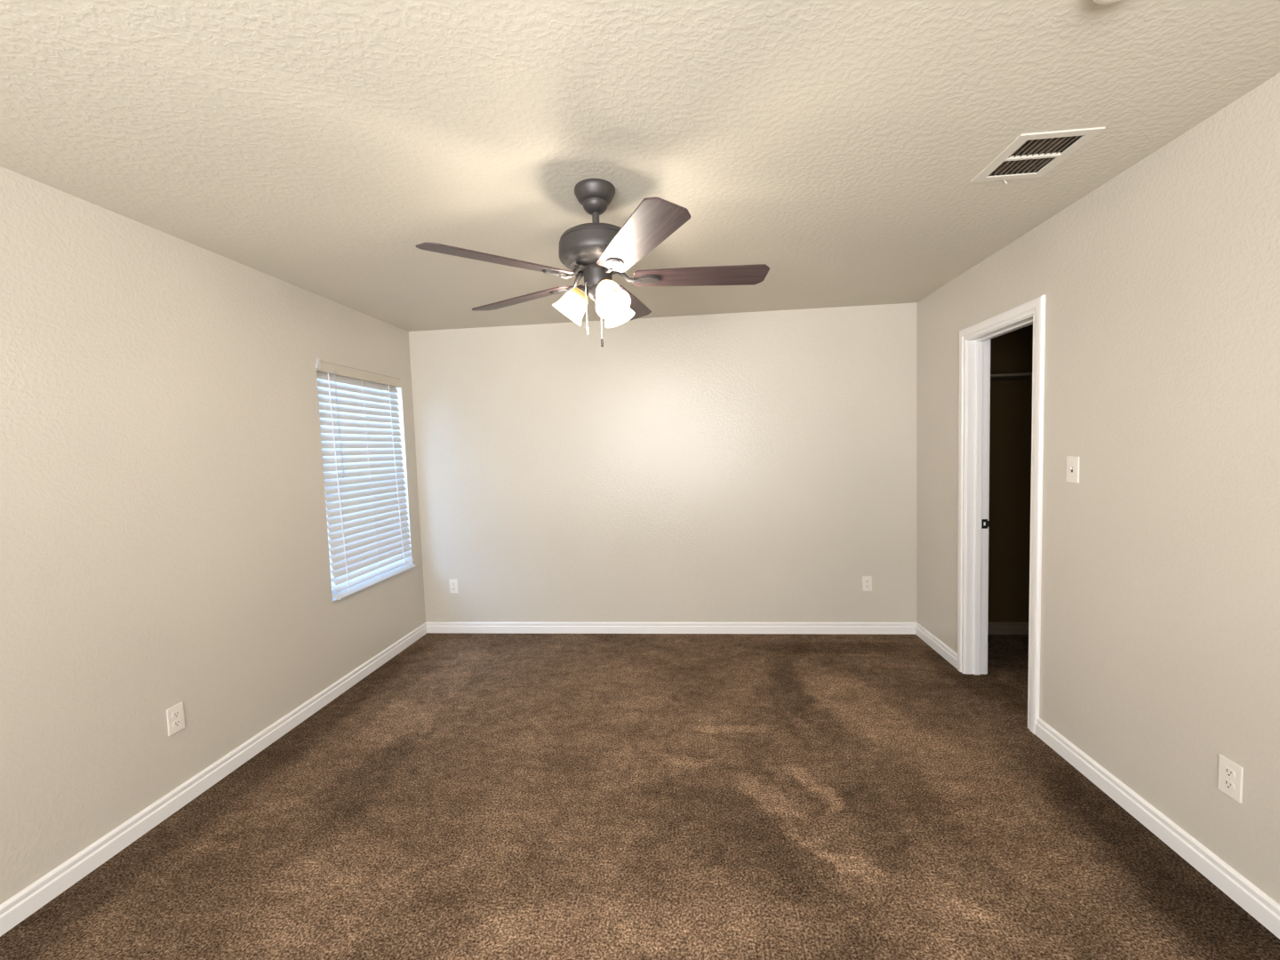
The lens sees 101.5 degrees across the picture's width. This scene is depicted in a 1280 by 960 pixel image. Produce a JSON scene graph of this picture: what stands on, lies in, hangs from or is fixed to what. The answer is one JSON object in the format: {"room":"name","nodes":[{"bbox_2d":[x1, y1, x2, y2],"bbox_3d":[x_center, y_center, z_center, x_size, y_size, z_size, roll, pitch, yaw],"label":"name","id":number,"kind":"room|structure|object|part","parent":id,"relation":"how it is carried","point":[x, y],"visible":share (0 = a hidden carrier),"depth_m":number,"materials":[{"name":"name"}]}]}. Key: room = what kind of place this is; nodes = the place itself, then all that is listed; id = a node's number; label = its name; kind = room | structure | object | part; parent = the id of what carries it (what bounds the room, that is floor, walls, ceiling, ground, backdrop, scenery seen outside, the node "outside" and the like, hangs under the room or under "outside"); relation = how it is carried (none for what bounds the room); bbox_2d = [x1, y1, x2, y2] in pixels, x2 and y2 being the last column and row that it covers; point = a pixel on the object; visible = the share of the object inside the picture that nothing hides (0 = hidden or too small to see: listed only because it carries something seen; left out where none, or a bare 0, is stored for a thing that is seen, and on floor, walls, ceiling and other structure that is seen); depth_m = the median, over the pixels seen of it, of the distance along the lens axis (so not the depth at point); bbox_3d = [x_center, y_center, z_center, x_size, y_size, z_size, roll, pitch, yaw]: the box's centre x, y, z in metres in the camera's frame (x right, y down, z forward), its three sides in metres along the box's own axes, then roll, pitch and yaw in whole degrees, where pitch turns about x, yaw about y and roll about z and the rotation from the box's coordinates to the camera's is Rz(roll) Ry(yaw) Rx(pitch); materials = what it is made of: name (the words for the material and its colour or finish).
{"room":"empty bedroom","nodes":[
{"label":"empty bedroom","id":0,"kind":"room"},
{"bbox_2d":[0,166,425,904],"bbox_3d":[-2.126,0.221,1.464,0.120,2.440,5.811,-2,4,6],"label":"wall","id":1,"kind":"structure","parent":0,"point":[164,532],"depth_m":2.13,"materials":[{"name":"paint"}]},
{"bbox_2d":[166,701,184,735],"bbox_3d":[-1.966,1.012,2.214,0.009,0.116,0.071,-2,4,6],"label":"wall outlet","id":2,"kind":"object","parent":1,"relation":"attached to","point":[175,717],"visible":1,"depth_m":2.21,"materials":[{"name":"beige plastic"}]},
{"bbox_2d":[172,710,180,719],"bbox_3d":[-1.963,0.993,2.212,0.002,0.027,0.034,-2,4,6],"label":"receptacle","id":3,"kind":"object","parent":2,"relation":"attached to","point":[176,714],"depth_m":2.21,"materials":[{"name":"beige plastic"}]},
{"bbox_2d":[173,719,181,727],"bbox_3d":[-1.962,1.031,2.215,0.002,0.027,0.034,-2,4,6],"label":"receptacle","id":4,"kind":"object","parent":2,"relation":"attached to","point":[177,723],"depth_m":2.22,"materials":[{"name":"beige plastic"}]},
{"bbox_2d":[0,622,427,936],"bbox_3d":[-2.020,1.392,1.531,0.014,0.089,5.571,-2,4,6],"label":"baseboard","id":5,"kind":"structure","parent":1,"relation":"attached to","point":[26,902],"depth_m":2.17,"materials":[{"name":"white wood"}]},
{"bbox_2d":[323,390,401,594],"bbox_3d":[-1.959,-0.013,3.619,0.050,1.463,0.923,-2,4,6],"label":"window","id":6,"kind":"structure","parent":1,"relation":"in","point":[333,591],"depth_m":3.63,"materials":[{"name":"white plastic"}]},
{"bbox_2d":[315,358,415,599],"bbox_3d":[-1.865,-0.025,3.606,0.101,1.468,0.925,-2,4,6],"label":"window blind","id":7,"kind":"object","parent":6,"relation":"attached to","point":[366,512],"visible":0.95,"depth_m":3.52,"materials":[{"name":"white plastic"}]},
{"bbox_3d":[-1.900,0.015,3.270,0.074,1.389,0.006,-2,4,6],"label":"ladder cord","id":8,"kind":"part","parent":7,"relation":"part of","materials":[{"name":"white fabric"}]},
{"bbox_3d":[-1.890,-0.346,3.280,0.016,0.670,0.010,-2,4,6],"label":"tilt cord","id":9,"kind":"part","parent":7,"relation":"part of","materials":[{"name":"white fabric"}]},
{"bbox_3d":[-1.890,-0.362,3.289,0.016,0.640,0.010,-2,4,6],"label":"tilt cord","id":10,"kind":"part","parent":7,"relation":"part of","materials":[{"name":"grey plastic"}]},
{"bbox_3d":[-1.869,-0.006,3.599,0.072,1.389,0.002,-2,4,6],"label":"ladder cord","id":11,"kind":"part","parent":7,"relation":"part of","materials":[{"name":"white fabric"}]},
{"bbox_3d":[-1.818,0.689,3.642,0.052,0.037,0.889,-2,4,6],"label":"rail","id":12,"kind":"part","parent":7,"relation":"part of","materials":[{"name":"white plastic"}]},
{"bbox_3d":[-1.837,-0.027,3.916,0.074,1.389,0.006,-2,4,6],"label":"ladder cord","id":13,"kind":"part","parent":7,"relation":"part of","materials":[{"name":"white fabric"}]},
{"bbox_2d":[0,0,1279,331],"bbox_3d":[-0.190,-1.099,1.190,4.095,0.100,5.811,-2,4,6],"label":"ceiling","id":14,"kind":"structure","parent":0,"point":[837,148],"depth_m":1.57,"materials":[{"name":"paint"}]},
{"bbox_2d":[416,178,769,346],"bbox_3d":[-0.135,-0.801,2.010,1.256,0.599,1.252,-2,4,6],"label":"ceiling fan","id":15,"kind":"object","parent":14,"relation":"hanging from","point":[596,252],"visible":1,"depth_m":1.91,"materials":[{"name":"brown metal"}]},
{"bbox_3d":[-0.462,-0.729,1.735,0.520,0.006,0.142,-6,18,-40],"label":"blade","id":16,"kind":"part","parent":15,"relation":"part of","materials":[{"name":"brown wood"}]},
{"bbox_3d":[-0.495,-0.761,2.197,0.520,0.006,0.142,0,16,32],"label":"blade","id":17,"kind":"part","parent":15,"relation":"part of","materials":[{"name":"brown wood"}]},
{"bbox_3d":[-0.251,-0.678,2.005,0.132,0.112,0.132,37,8,4],"label":"lamp shade","id":18,"kind":"part","parent":15,"relation":"part of","materials":[{"name":"white glass"}]},
{"bbox_2d":[576,284,588,295],"bbox_3d":[-0.221,-0.719,1.998,0.058,0.042,0.058,37,8,4],"label":"socket","id":19,"kind":"object","parent":15,"relation":"attached to","point":[581,291],"depth_m":1.97,"materials":[{"name":"metal"}]},
{"bbox_3d":[-0.199,-0.655,1.956,0.009,0.171,0.004,-4,4,-36],"label":"pull chain","id":20,"kind":"part","parent":15,"relation":"part of","materials":[{"name":"silver metal"}]},
{"bbox_3d":[-0.146,-0.636,1.943,0.004,0.211,0.009,-3,4,-12],"label":"pull chain","id":21,"kind":"part","parent":15,"relation":"part of","materials":[{"name":"silver metal"}]},
{"bbox_3d":[-0.113,-0.674,1.907,0.048,0.067,0.048,-4,-34,-27],"label":"bulb","id":22,"kind":"part","parent":15,"relation":"part of","materials":[{"name":"white glass"}]},
{"bbox_3d":[-0.114,-0.676,1.909,0.132,0.112,0.132,-4,-34,-27],"label":"lamp shade","id":23,"kind":"part","parent":15,"relation":"part of","materials":[{"name":"white glass"}]},
{"bbox_3d":[-0.102,-0.687,2.069,0.132,0.112,0.132,1,42,36],"label":"lamp shade","id":24,"kind":"part","parent":15,"relation":"part of","materials":[{"name":"white glass"}]},
{"bbox_3d":[-0.065,-0.795,2.369,0.142,0.006,0.520,-13,1,15],"label":"blade","id":25,"kind":"part","parent":15,"relation":"part of","materials":[{"name":"brown wood"}]},
{"bbox_3d":[-0.011,-0.743,1.622,0.142,0.006,0.520,10,-1,-22],"label":"blade","id":26,"kind":"part","parent":15,"relation":"part of","materials":[{"name":"brown wood"}]},
{"bbox_3d":[0.234,-0.784,2.014,0.520,0.006,0.142,-3,-8,-4],"label":"blade","id":27,"kind":"part","parent":15,"relation":"part of","materials":[{"name":"brown wood"}]},
{"bbox_2d":[970,127,1105,183],"bbox_3d":[1.381,-1.209,1.841,0.254,0.183,0.312,-2,4,6],"label":"ceiling vent","id":28,"kind":"object","parent":14,"relation":"in","point":[1009,156],"visible":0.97,"depth_m":1.83,"materials":[{"name":"beige metal"}]},
{"bbox_2d":[1092,0,1121,4],"bbox_3d":[1.031,-1.065,1.111,0.124,0.036,0.124,-2,4,6],"label":"smoke detector","id":29,"kind":"object","parent":14,"relation":"attached to","point":[1099,2],"visible":1,"depth_m":1.15,"materials":[{"name":"beige plastic"}]},
{"bbox_2d":[0,632,1279,959],"bbox_3d":[0.589,1.417,1.279,5.494,0.100,5.811,-2,4,6],"label":"floor","id":30,"kind":"structure","parent":0,"point":[471,796],"depth_m":2.00,"materials":[{"name":"brown carpet"}]},
{"bbox_2d":[408,302,916,622],"bbox_3d":[0.185,-0.018,4.090,3.975,2.440,0.120,-2,4,6],"label":"wall","id":31,"kind":"structure","parent":0,"point":[746,467],"depth_m":4.02,"materials":[{"name":"paint"}]},
{"bbox_2d":[448,579,458,593],"bbox_3d":[-1.513,0.865,4.247,0.071,0.116,0.009,-2,4,6],"label":"wall outlet","id":32,"kind":"object","parent":31,"relation":"attached to","point":[453,583],"visible":1,"depth_m":4.25,"materials":[{"name":"beige plastic"}]},
{"bbox_2d":[426,622,916,634],"bbox_3d":[0.158,1.161,4.102,3.855,0.089,0.014,-2,4,6],"label":"baseboard","id":33,"kind":"structure","parent":31,"relation":"attached to","point":[514,628],"depth_m":4.08,"materials":[{"name":"white"}]},
{"bbox_2d":[862,576,871,591],"bbox_3d":[1.709,0.780,3.929,0.071,0.116,0.009,-3,3,6],"label":"wall outlet","id":34,"kind":"object","parent":31,"relation":"attached to","point":[867,580],"visible":1,"depth_m":3.93,"materials":[{"name":"beige plastic"}]},
{"bbox_2d":[988,324,1032,622],"bbox_3d":[2.768,-0.028,2.887,1.399,2.440,2.011,-2,4,6],"label":"wall","id":35,"kind":"structure","parent":0,"point":[1011,405],"depth_m":3.79,"materials":[{"name":"brown paint"}]},
{"bbox_2d":[987,622,1029,634],"bbox_3d":[2.746,1.146,2.966,1.279,0.089,1.771,-2,4,6],"label":"baseboard","id":36,"kind":"structure","parent":35,"relation":"attached to","point":[993,628],"depth_m":3.84,"materials":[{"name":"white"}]},
{"bbox_2d":[990,372,1031,385],"bbox_3d":[2.757,-0.697,3.575,1.279,0.050,0.320,-2,4,6],"label":"closet shelf","id":37,"kind":"object","parent":35,"relation":"attached to","point":[1022,378],"visible":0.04,"depth_m":3.65,"materials":[{"name":"brown paint"}]},
{"bbox_2d":[916,72,1279,904],"bbox_3d":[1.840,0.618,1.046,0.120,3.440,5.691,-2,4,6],"label":"wall","id":38,"kind":"structure","parent":0,"point":[1160,633],"depth_m":1.84,"materials":[{"name":"paint"}]},
{"bbox_2d":[957,294,1045,734],"bbox_3d":[2.006,0.167,2.852,0.155,2.106,0.758,-2,4,6],"label":"door frame","id":39,"kind":"structure","parent":38,"relation":"in","point":[974,340],"depth_m":3.12,"materials":[{"name":"white wood"}]},
{"bbox_3d":[2.085,0.265,3.153,0.041,0.057,0.007,-2,4,6],"label":"strike plate","id":40,"kind":"part","parent":39,"relation":"part of","materials":[{"name":"black metal"}]},
{"bbox_3d":[2.075,0.165,2.845,0.018,2.106,0.758,-2,4,6],"label":"casing","id":41,"kind":"part","parent":39,"relation":"part of","materials":[{"name":"white wood"}]},
{"bbox_2d":[1066,456,1079,483],"bbox_3d":[1.875,-0.045,2.269,0.016,0.116,0.071,-2,4,6],"label":"light switch","id":42,"kind":"object","parent":38,"relation":"attached to","point":[1072,461],"visible":1,"depth_m":2.26,"materials":[{"name":"beige plastic"}]},
{"bbox_2d":[915,622,1279,939],"bbox_3d":[1.801,1.290,1.154,0.014,0.089,5.571,-2,4,6],"label":"baseboard","id":43,"kind":"structure","parent":38,"relation":"attached to","point":[1248,896],"depth_m":1.86,"materials":[{"name":"white wood"}]},
{"bbox_2d":[1217,754,1243,803],"bbox_3d":[1.841,0.932,1.630,0.009,0.116,0.071,-2,4,6],"label":"wall outlet","id":44,"kind":"object","parent":38,"relation":"attached to","point":[1230,780],"visible":1,"depth_m":1.62,"materials":[{"name":"beige plastic"}]},
{"bbox_2d":[1223,778,1234,791],"bbox_3d":[1.839,0.951,1.632,0.002,0.027,0.034,-2,4,6],"label":"receptacle","id":45,"kind":"object","parent":44,"relation":"attached to","point":[1228,784],"depth_m":1.63,"materials":[{"name":"beige plastic"}]},
{"bbox_2d":[1223,766,1235,778],"bbox_3d":[1.838,0.912,1.629,0.002,0.027,0.034,-2,4,6],"label":"receptacle","id":46,"kind":"object","parent":44,"relation":"attached to","point":[1228,772],"depth_m":1.63,"materials":[{"name":"beige plastic"}]}
]}

